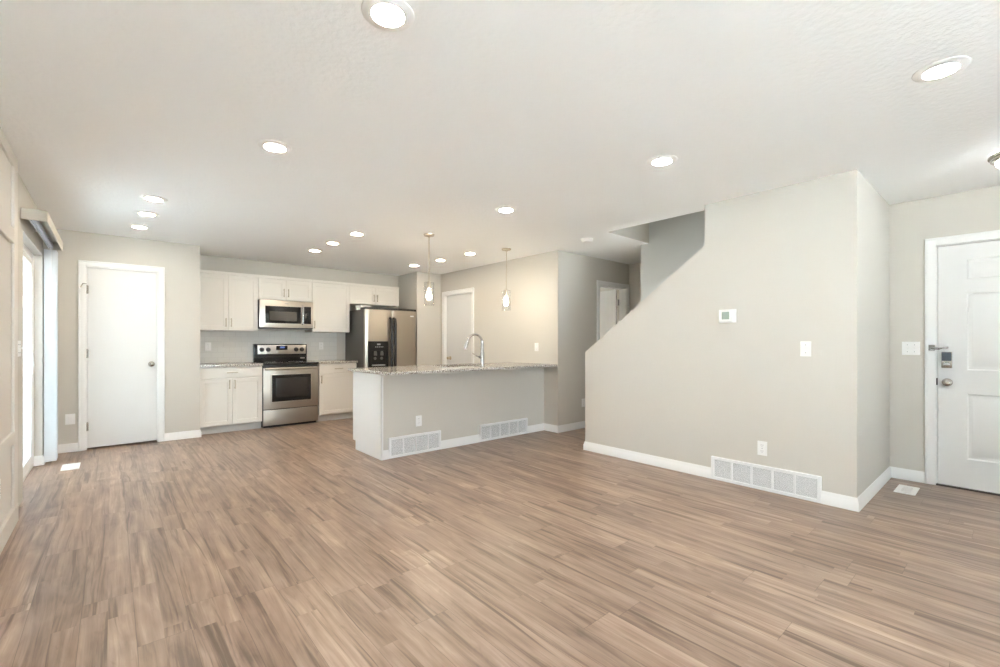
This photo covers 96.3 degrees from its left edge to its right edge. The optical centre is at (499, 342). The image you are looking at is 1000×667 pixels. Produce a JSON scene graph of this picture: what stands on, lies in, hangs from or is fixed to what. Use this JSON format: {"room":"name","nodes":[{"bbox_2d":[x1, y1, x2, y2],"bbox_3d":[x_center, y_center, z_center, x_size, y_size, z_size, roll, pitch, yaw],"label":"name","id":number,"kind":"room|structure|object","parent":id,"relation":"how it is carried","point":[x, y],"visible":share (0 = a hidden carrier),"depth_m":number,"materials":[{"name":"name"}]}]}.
{"room":"empty living room","nodes":[
{"label":"empty living room","id":0,"kind":"room"},
{"bbox_2d":[18,173,43,505],"bbox_3d":[-1.976,-0.017,1.363,0.170,2.440,10.650,0,0,-41],"label":"wall","id":1,"kind":"structure","parent":0,"point":[31,239],"depth_m":3.87,"materials":[{"name":"grey paint"}]},
{"bbox_2d":[0,146,10,525],"bbox_3d":[-0.851,-0.017,0.209,0.018,2.440,7.430,0,0,-41],"label":"panelling","id":2,"kind":"object","parent":1,"relation":"attached to","point":[5,166],"depth_m":2.77,"materials":[{"name":"white paint"}]},
{"bbox_2d":[0,214,14,243],"bbox_3d":[-0.795,-0.695,0.171,0.016,0.095,7.300,0,0,-41],"label":"trim board","id":3,"kind":"object","parent":1,"relation":"attached to","point":[6,229],"visible":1,"depth_m":2.73,"materials":[{"name":"white paint"}]},
{"bbox_2d":[0,432,14,457],"bbox_3d":[-0.795,0.623,0.171,0.016,0.080,7.300,0,0,-41],"label":"trim board","id":4,"kind":"object","parent":1,"relation":"attached to","point":[8,441],"visible":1,"depth_m":2.73,"materials":[{"name":"white paint"}]},
{"bbox_2d":[0,127,17,170],"bbox_3d":[-0.838,-1.197,0.220,0.016,0.080,7.430,0,0,-41],"label":"trim board","id":5,"kind":"object","parent":1,"relation":"attached to","point":[5,146],"visible":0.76,"depth_m":2.76,"materials":[{"name":"white paint"}]},
{"bbox_2d":[0,503,18,553],"bbox_3d":[-0.836,1.143,0.221,0.020,0.120,7.430,0,0,-41],"label":"trim board","id":6,"kind":"object","parent":1,"relation":"attached to","point":[12,518],"visible":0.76,"depth_m":2.76,"materials":[{"name":"white paint"}]},
{"bbox_2d":[11,166,17,507],"bbox_3d":[-3.229,-0.037,2.977,0.016,2.240,0.130,0,0,-41],"label":"trim board","id":7,"kind":"object","parent":1,"relation":"attached to","point":[14,174],"visible":1,"depth_m":2.94,"materials":[{"name":"white paint"}]},
{"bbox_2d":[18,341,22,356],"bbox_3d":[-3.500,0.043,3.265,0.019,0.116,0.164,0,0,-41],"label":"light switch","id":8,"kind":"object","parent":1,"relation":"attached to","point":[19,342],"visible":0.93,"depth_m":3.27,"materials":[{"name":"white plastic"}]},
{"bbox_2d":[23,244,34,481],"bbox_3d":[-4.142,0.173,3.867,0.178,2.060,1.290,0,0,-41],"label":"door","id":9,"kind":"structure","parent":1,"relation":"in","point":[28,257],"depth_m":4.28,"materials":[{"name":"white glass"}]},
{"bbox_2d":[34,454,45,465],"bbox_3d":[-4.693,1.155,4.591,0.074,0.095,0.554,0,0,-41],"label":"baseboard","id":10,"kind":"structure","parent":1,"relation":"attached to","point":[38,460],"depth_m":4.38,"materials":[{"name":"white wood"}]},
{"bbox_2d":[21,207,62,461],"bbox_3d":[-4.050,0.085,3.993,0.143,2.187,1.620,0,0,-41],"label":"vertical blind","id":11,"kind":"object","parent":1,"relation":"attached to","point":[42,223],"visible":1,"depth_m":4.43,"materials":[{"name":"beige plastic"}]},
{"bbox_2d":[56,229,199,449],"bbox_3d":[-4.564,-0.017,5.519,1.365,2.440,0.680,0,0,-41],"label":"wall","id":12,"kind":"structure","parent":0,"point":[181,262],"depth_m":5.46,"materials":[{"name":"grey paint"}]},
{"bbox_2d":[58,443,77,453],"bbox_3d":[-4.763,1.155,4.888,0.238,0.095,0.014,0,0,-41],"label":"baseboard","id":13,"kind":"structure","parent":12,"relation":"attached to","point":[71,447],"depth_m":4.91,"materials":[{"name":"white wood"}]},
{"bbox_2d":[65,414,74,424],"bbox_3d":[-4.726,0.841,4.923,0.080,0.116,0.009,0,0,-41],"label":"cable plate","id":14,"kind":"object","parent":12,"relation":"attached to","point":[69,418],"visible":1,"depth_m":4.92,"materials":[{"name":"white plastic"}]},
{"bbox_2d":[78,260,164,450],"bbox_3d":[-4.410,0.142,5.243,0.770,2.122,0.179,0,0,-41],"label":"door","id":15,"kind":"structure","parent":12,"relation":"in","point":[125,318],"depth_m":5.21,"materials":[{"name":"white wood"}]},
{"bbox_2d":[165,430,200,440],"bbox_3d":[-4.000,1.155,5.641,0.381,0.095,0.154,0,0,-41],"label":"baseboard","id":16,"kind":"structure","parent":12,"relation":"attached to","point":[193,433],"depth_m":5.58,"materials":[{"name":"white wood"}]},
{"bbox_2d":[200,255,397,362],"bbox_3d":[-2.499,-0.017,7.854,7.885,2.440,0.158,0,0,-41],"label":"wall","id":17,"kind":"structure","parent":0,"point":[226,346],"depth_m":6.92,"materials":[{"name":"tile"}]},
{"bbox_2d":[205,342,210,350],"bbox_3d":[-4.127,0.053,6.332,0.072,0.116,0.010,0,0,-41],"label":"wall outlet","id":18,"kind":"object","parent":17,"relation":"attached to","point":[207,344],"visible":1,"depth_m":6.33,"materials":[{"name":"white plastic"}]},
{"bbox_2d":[200,270,257,330],"bbox_3d":[-3.865,-0.574,6.321,0.737,0.810,0.383,0,0,-41],"label":"upper cabinet","id":19,"kind":"object","parent":17,"relation":"attached to","point":[228,300],"visible":0.92,"depth_m":6.21,"materials":[{"name":"white wood"}]},
{"bbox_2d":[258,275,311,301],"bbox_3d":[-3.300,-0.804,6.810,0.756,0.350,0.383,0,0,-41],"label":"upper cabinet","id":20,"kind":"object","parent":17,"relation":"attached to","point":[269,287],"visible":0.98,"depth_m":6.68,"materials":[{"name":"white wood"}]},
{"bbox_2d":[258,299,312,329],"bbox_3d":[-3.273,-0.413,6.778,0.748,0.418,0.465,0,0,-41],"label":"microwave","id":21,"kind":"object","parent":20,"relation":"attached to","point":[272,314],"visible":1,"depth_m":6.62,"materials":[{"name":"silver metal"}]},
{"bbox_2d":[305,280,349,332],"bbox_3d":[-2.789,-0.574,7.254,0.599,0.810,0.383,0,0,-41],"label":"upper cabinet","id":22,"kind":"object","parent":17,"relation":"attached to","point":[330,299],"visible":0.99,"depth_m":7.13,"materials":[{"name":"white wood"}]},
{"bbox_2d":[349,283,398,307],"bbox_3d":[-2.225,-0.810,7.743,0.893,0.337,0.383,0,0,-41],"label":"upper cabinet","id":23,"kind":"object","parent":17,"relation":"attached to","point":[360,294],"visible":0.99,"depth_m":7.61,"materials":[{"name":"white wood"}]},
{"bbox_2d":[398,272,440,364],"bbox_3d":[-1.457,-0.017,8.220,0.550,2.440,0.670,0,0,-41],"label":"wall","id":24,"kind":"structure","parent":0,"point":[413,289],"depth_m":7.95,"materials":[{"name":"grey paint"}]},
{"bbox_2d":[383,367,543,449],"bbox_3d":[-0.335,0.762,5.423,2.400,0.882,0.110,0,0,-41],"label":"wall","id":25,"kind":"structure","parent":0,"point":[455,404],"depth_m":5.23,"materials":[{"name":"grey paint"}]},
{"bbox_2d":[388,430,440,458],"bbox_3d":[-0.909,1.093,4.840,0.637,0.215,0.020,0,0,-41],"label":"air vent","id":26,"kind":"object","parent":25,"relation":"in","point":[405,445],"visible":1,"depth_m":4.83,"materials":[{"name":"white metal"}]},
{"bbox_2d":[416,415,421,426],"bbox_3d":[-0.882,0.851,4.870,0.072,0.116,0.010,0,0,-41],"label":"wall outlet","id":27,"kind":"object","parent":25,"relation":"attached to","point":[418,418],"visible":1,"depth_m":4.87,"materials":[{"name":"white plastic"}]},
{"bbox_2d":[383,423,543,459],"bbox_3d":[-0.294,1.155,5.377,2.400,0.095,0.014,0,0,-41],"label":"baseboard","id":28,"kind":"structure","parent":25,"relation":"attached to","point":[455,442],"depth_m":5.25,"materials":[{"name":"white wood"}]},
{"bbox_2d":[479,418,527,441],"bbox_3d":[0.058,1.099,5.678,0.803,0.205,0.020,0,0,-41],"label":"air vent","id":29,"kind":"object","parent":25,"relation":"in","point":[497,430],"visible":1,"depth_m":5.66,"materials":[{"name":"white metal"}]},
{"bbox_2d":[0,0,999,275],"bbox_3d":[0.941,-1.377,3.860,7.920,0.280,10.900,0,0,-41],"label":"ceiling","id":30,"kind":"structure","parent":0,"point":[555,112],"depth_m":2.41,"materials":[{"name":"white paint"}]},
{"bbox_2d":[128,224,150,228],"bbox_3d":[-3.840,-1.231,4.768,0.194,0.011,0.194,0,0,-41],"label":"recessed light","id":31,"kind":"object","parent":30,"relation":"in","point":[137,226],"visible":1,"depth_m":4.74,"materials":[{"name":"white plastic"}]},
{"bbox_2d":[134,210,159,216],"bbox_3d":[-3.378,-1.231,4.285,0.194,0.011,0.194,0,0,-41],"label":"recessed light","id":32,"kind":"object","parent":30,"relation":"in","point":[144,213],"visible":1,"depth_m":4.26,"materials":[{"name":"white plastic"}]},
{"bbox_2d":[140,195,167,201],"bbox_3d":[-2.965,-1.231,3.836,0.194,0.011,0.194,0,0,-41],"label":"recessed light","id":33,"kind":"object","parent":30,"relation":"in","point":[153,198],"visible":1,"depth_m":3.81,"materials":[{"name":"white plastic"}]},
{"bbox_2d":[257,139,291,152],"bbox_3d":[-1.418,-1.231,2.822,0.194,0.011,0.194,0,0,-41],"label":"recessed light","id":34,"kind":"object","parent":30,"relation":"in","point":[274,146],"visible":1,"depth_m":2.80,"materials":[{"name":"white plastic"}]},
{"bbox_2d":[307,249,322,251],"bbox_3d":[-2.476,-1.231,5.990,0.194,0.011,0.194,0,0,-41],"label":"recessed light","id":35,"kind":"object","parent":30,"relation":"in","point":[311,250],"visible":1,"depth_m":5.96,"materials":[{"name":"white plastic"}]},
{"bbox_2d":[325,241,340,244],"bbox_3d":[-2.066,-1.231,5.537,0.194,0.011,0.194,0,0,-41],"label":"recessed light","id":36,"kind":"object","parent":30,"relation":"in","point":[326,242],"visible":1,"depth_m":5.50,"materials":[{"name":"white"}]},
{"bbox_2d":[348,231,365,235],"bbox_3d":[-1.622,-1.231,5.077,0.194,0.011,0.194,0,0,-41],"label":"recessed light","id":37,"kind":"object","parent":30,"relation":"in","point":[354,233],"visible":1,"depth_m":5.04,"materials":[{"name":"white"}]},
{"bbox_2d":[361,0,413,31],"bbox_3d":[-0.420,-1.231,1.682,0.194,0.011,0.194,0,0,-41],"label":"recessed light","id":38,"kind":"object","parent":30,"relation":"in","point":[386,15],"visible":1,"depth_m":1.67,"materials":[{"name":"white plastic"}]},
{"bbox_2d":[424,233,434,299],"bbox_3d":[-0.810,-0.830,5.109,0.124,0.815,0.124,0,0,-41],"label":"pendant light","id":39,"kind":"object","parent":30,"relation":"hanging from","point":[429,296],"visible":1,"depth_m":5.09,"materials":[{"name":"white glass"}]},
{"bbox_2d":[463,252,476,254],"bbox_3d":[-0.415,-1.231,6.193,0.194,0.011,0.194,0,0,-41],"label":"recessed light","id":40,"kind":"object","parent":30,"relation":"in","point":[465,253],"visible":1,"depth_m":6.16,"materials":[{"name":"white"}]},
{"bbox_2d":[496,206,515,212],"bbox_3d":[0.055,-1.231,4.155,0.194,0.011,0.194,0,0,-41],"label":"recessed light","id":41,"kind":"object","parent":30,"relation":"in","point":[504,209],"visible":1,"depth_m":4.13,"materials":[{"name":"white"}]},
{"bbox_2d":[502,248,510,305],"bbox_3d":[0.083,-0.830,5.896,0.124,0.815,0.124,0,0,-41],"label":"pendant light","id":42,"kind":"object","parent":30,"relation":"hanging from","point":[506,302],"visible":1,"depth_m":5.88,"materials":[{"name":"white glass"}]},
{"bbox_2d":[581,238,592,243],"bbox_3d":[1.040,-1.215,5.349,0.148,0.044,0.148,0,0,-41],"label":"smoke detector","id":43,"kind":"object","parent":30,"relation":"attached to","point":[584,240],"visible":1,"depth_m":5.30,"materials":[{"name":"white plastic"}]},
{"bbox_2d":[647,155,676,166],"bbox_3d":[1.100,-1.231,3.040,0.194,0.011,0.194,0,0,-41],"label":"recessed light","id":44,"kind":"object","parent":30,"relation":"in","point":[661,160],"visible":1,"depth_m":3.02,"materials":[{"name":"white plastic"}]},
{"bbox_2d":[912,56,971,81],"bbox_3d":[1.995,-1.231,2.027,0.194,0.011,0.194,0,0,-41],"label":"recessed light","id":45,"kind":"object","parent":30,"relation":"in","point":[946,67],"visible":1,"depth_m":2.01,"materials":[{"name":"white plastic"}]},
{"bbox_2d":[987,150,999,167],"bbox_3d":[3.357,-1.177,2.852,0.344,0.120,0.344,0,0,-41],"label":"flush ceiling light","id":46,"kind":"object","parent":30,"relation":"attached to","point":[994,159],"visible":1,"depth_m":2.91,"materials":[{"name":"white"}]},
{"bbox_2d":[0,418,999,666],"bbox_3d":[0.941,1.263,3.860,7.920,0.120,10.900,0,0,-41],"label":"floor","id":47,"kind":"structure","parent":0,"point":[297,545],"depth_m":2.45,"materials":[{"name":"laminate"}]},
{"bbox_2d":[60,462,80,470],"bbox_3d":[-4.157,1.200,4.337,0.130,0.006,0.270,0,0,-41],"label":"floor vent","id":48,"kind":"object","parent":47,"relation":"in","point":[64,467],"visible":1,"depth_m":4.33,"materials":[{"name":"white plastic"}]},
{"bbox_2d":[200,366,261,434],"bbox_3d":[-3.782,0.762,6.226,0.737,0.882,0.632,0,0,-41],"label":"base cabinet","id":49,"kind":"object","parent":47,"relation":"on","point":[230,397],"visible":0.95,"depth_m":6.00,"materials":[{"name":"white wood"}]},
{"bbox_2d":[200,362,262,367],"bbox_3d":[-3.782,0.303,6.225,0.738,0.032,0.621,0,0,-41],"label":"countertop","id":50,"kind":"structure","parent":49,"relation":"on","point":[229,364],"depth_m":6.09,"materials":[{"name":"stone"}]},
{"bbox_2d":[253,344,318,427],"bbox_3d":[-3.197,0.611,6.697,0.760,1.185,0.672,0,0,-41],"label":"range","id":51,"kind":"object","parent":47,"relation":"on","point":[289,381],"visible":0.98,"depth_m":6.54,"materials":[{"name":"silver metal"}]},
{"bbox_2d":[257,361,318,365],"bbox_3d":[-3.212,0.303,6.715,0.760,0.030,0.615,0,0,-41],"label":"cooktop","id":52,"kind":"object","parent":51,"relation":"in","point":[265,363],"depth_m":6.54,"materials":[{"name":"black glass"}]},
{"bbox_2d":[316,363,355,421],"bbox_3d":[-2.695,0.762,7.169,0.589,0.882,0.632,0,0,-41],"label":"base cabinet","id":53,"kind":"object","parent":47,"relation":"on","point":[335,382],"visible":0.83,"depth_m":6.94,"materials":[{"name":"white wood"}]},
{"bbox_2d":[308,360,357,363],"bbox_3d":[-2.696,0.303,7.167,0.607,0.032,0.621,0,0,-41],"label":"countertop","id":54,"kind":"structure","parent":53,"relation":"on","point":[319,361],"depth_m":7.00,"materials":[{"name":"stone"}]},
{"bbox_2d":[353,372,382,459],"bbox_3d":[-0.531,0.762,5.633,2.419,0.882,0.712,0,0,-41],"label":"base cabinet","id":55,"kind":"object","parent":47,"relation":"on","point":[367,387],"visible":0.11,"depth_m":4.80,"materials":[{"name":"white wood"}]},
{"bbox_2d":[348,362,556,374],"bbox_3d":[-0.487,0.304,5.541,2.474,0.031,0.960,0,0,-41],"label":"countertop","id":56,"kind":"structure","parent":55,"relation":"on","point":[418,369],"depth_m":5.22,"materials":[{"name":"stone"}]},
{"bbox_2d":[464,333,484,366],"bbox_3d":[-0.309,0.089,5.346,0.272,0.400,0.063,0,0,-23],"label":"kitchen faucet","id":57,"kind":"object","parent":56,"relation":"on","point":[481,357],"visible":1,"depth_m":5.37,"materials":[{"name":"silver metal"}]},
{"bbox_2d":[345,307,415,367],"bbox_3d":[-1.998,0.316,7.570,0.910,1.754,0.895,0,0,-41],"label":"refrigerator","id":58,"kind":"object","parent":47,"relation":"on","point":[377,337],"visible":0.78,"depth_m":7.24,"materials":[{"name":"grey metal"}]},
{"bbox_2d":[355,305,370,309],"bbox_3d":[-2.230,-0.567,7.299,0.174,0.069,0.214,0,0,-41],"label":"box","id":59,"kind":"object","parent":58,"relation":"on","point":[358,307],"visible":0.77,"depth_m":7.22,"materials":[{"name":"white"}]},
{"bbox_2d":[893,484,919,495],"bbox_3d":[3.319,1.200,3.652,0.270,0.006,0.130,0,0,-41],"label":"floor vent","id":60,"kind":"object","parent":47,"relation":"in","point":[904,489],"visible":1,"depth_m":3.65,"materials":[{"name":"white plastic"}]},
{"bbox_2d":[441,250,563,425],"bbox_3d":[-0.325,-0.017,7.335,0.120,2.440,3.490,0,0,-41],"label":"wall","id":61,"kind":"structure","parent":0,"point":[534,312],"depth_m":6.48,"materials":[{"name":"grey paint"}]},
{"bbox_2d":[442,287,473,364],"bbox_3d":[-0.696,0.148,7.732,0.161,2.110,0.925,0,0,-41],"label":"door","id":62,"kind":"structure","parent":61,"relation":"in","point":[457,309],"depth_m":7.74,"materials":[{"name":"white"}]},
{"bbox_2d":[544,423,557,432],"bbox_3d":[0.689,1.155,6.063,0.014,0.095,0.266,0,0,-41],"label":"baseboard","id":63,"kind":"object","parent":61,"relation":"attached to","point":[547,427],"visible":1,"depth_m":6.06,"materials":[{"name":"white wood"}]},
{"bbox_2d":[564,251,628,423],"bbox_3d":[1.742,-0.017,6.898,2.430,2.440,0.120,0,0,-41],"label":"wall","id":64,"kind":"structure","parent":0,"point":[582,273],"depth_m":6.26,"materials":[{"name":"grey paint"}]},
{"bbox_2d":[558,421,584,432],"bbox_3d":[1.087,1.155,6.241,0.849,0.095,0.014,0,0,-41],"label":"baseboard","id":65,"kind":"structure","parent":64,"relation":"attached to","point":[577,425],"depth_m":6.14,"materials":[{"name":"white wood"}]},
{"bbox_2d":[597,280,628,340],"bbox_3d":[1.462,0.145,7.091,0.820,2.115,0.821,0,0,-41],"label":"door","id":66,"kind":"structure","parent":64,"relation":"in","point":[606,300],"depth_m":7.09,"materials":[{"name":"white wood"}]},
{"bbox_2d":[600,287,618,322],"bbox_3d":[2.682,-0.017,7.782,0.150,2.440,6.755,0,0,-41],"label":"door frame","id":67,"kind":"structure","parent":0,"point":[601,289],"depth_m":8.26,"materials":[{"name":"white paint"}]},
{"bbox_2d":[609,223,648,242],"bbox_3d":[2.223,-2.518,4.485,1.105,2.558,2.335,0,0,-41],"label":"wall","id":68,"kind":"structure","parent":0,"point":[639,232],"depth_m":5.39,"materials":[{"name":"grey paint"}]},
{"bbox_2d":[629,263,640,311],"bbox_3d":[3.116,-0.017,5.915,0.120,2.440,3.165,0,0,-41],"label":"wall","id":69,"kind":"structure","parent":0,"point":[634,269],"depth_m":6.99,"materials":[{"name":"grey paint"}]},
{"bbox_2d":[641,211,703,301],"bbox_3d":[2.555,-1.247,4.846,0.110,4.900,2.245,0,0,-41],"label":"wall","id":70,"kind":"structure","parent":0,"point":[673,241],"depth_m":5.38,"materials":[{"name":"grey paint"}]},
{"bbox_2d":[583,170,860,511],"bbox_3d":[1.797,-0.017,4.152,0.144,2.440,2.458,0,0,-41],"label":"wall","id":71,"kind":"structure","parent":0,"point":[670,380],"depth_m":3.71,"materials":[{"name":"grey paint"}]},
{"bbox_2d":[719,309,736,322],"bbox_3d":[1.958,-0.230,3.858,0.028,0.116,0.144,0,0,-41],"label":"thermostat","id":72,"kind":"object","parent":71,"relation":"attached to","point":[726,315],"visible":1,"depth_m":3.84,"materials":[{"name":"white plastic"}]},
{"bbox_2d":[757,441,766,455],"bbox_3d":[2.143,0.863,3.658,0.010,0.116,0.072,0,0,-41],"label":"wall outlet","id":73,"kind":"object","parent":71,"relation":"attached to","point":[761,445],"visible":1,"depth_m":3.66,"materials":[{"name":"white plastic"}]},
{"bbox_2d":[711,456,821,502],"bbox_3d":[2.138,1.101,3.656,0.020,0.200,0.813,0,0,-41],"label":"air vent","id":74,"kind":"object","parent":71,"relation":"in","point":[804,486],"visible":1,"depth_m":3.62,"materials":[{"name":"white metal"}]},
{"bbox_2d":[800,341,810,355],"bbox_3d":[2.337,0.047,3.426,0.019,0.116,0.072,0,0,-41],"label":"light switch","id":75,"kind":"object","parent":71,"relation":"attached to","point":[805,346],"visible":1,"depth_m":3.43,"materials":[{"name":"white plastic"}]},
{"bbox_2d":[861,174,888,493],"bbox_3d":[3.703,-0.017,4.277,2.900,2.440,0.120,0,0,-41],"label":"wall","id":76,"kind":"structure","parent":0,"point":[874,208],"depth_m":3.56,"materials":[{"name":"grey paint"}]},
{"bbox_2d":[857,466,890,511],"bbox_3d":[3.021,1.155,3.596,1.264,0.095,0.014,0,0,-41],"label":"baseboard","id":77,"kind":"structure","parent":76,"relation":"attached to","point":[869,493],"depth_m":3.52,"materials":[{"name":"white wood"}]},
{"bbox_2d":[889,185,999,471],"bbox_3d":[4.770,-0.017,2.650,0.140,2.440,3.755,0,0,-41],"label":"wall","id":78,"kind":"structure","parent":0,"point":[911,223],"depth_m":3.90,"materials":[{"name":"grey paint"}]},
{"bbox_2d":[890,466,924,482],"bbox_3d":[3.564,1.155,3.923,0.014,0.095,0.233,0,0,-41],"label":"baseboard","id":79,"kind":"structure","parent":78,"relation":"attached to","point":[899,473],"depth_m":3.92,"materials":[{"name":"white wood"}]},
{"bbox_2d":[902,342,919,354],"bbox_3d":[3.580,0.049,3.901,0.019,0.116,0.118,0,0,-41],"label":"light switch","id":80,"kind":"object","parent":78,"relation":"attached to","point":[908,348],"visible":1,"depth_m":3.90,"materials":[{"name":"white plastic"}]},
{"bbox_2d":[925,230,999,495],"bbox_3d":[4.019,0.159,3.468,0.203,2.088,1.051,0,0,-41],"label":"door","id":81,"kind":"structure","parent":78,"relation":"attached to","point":[962,280],"depth_m":3.68,"materials":[{"name":"white wood"}]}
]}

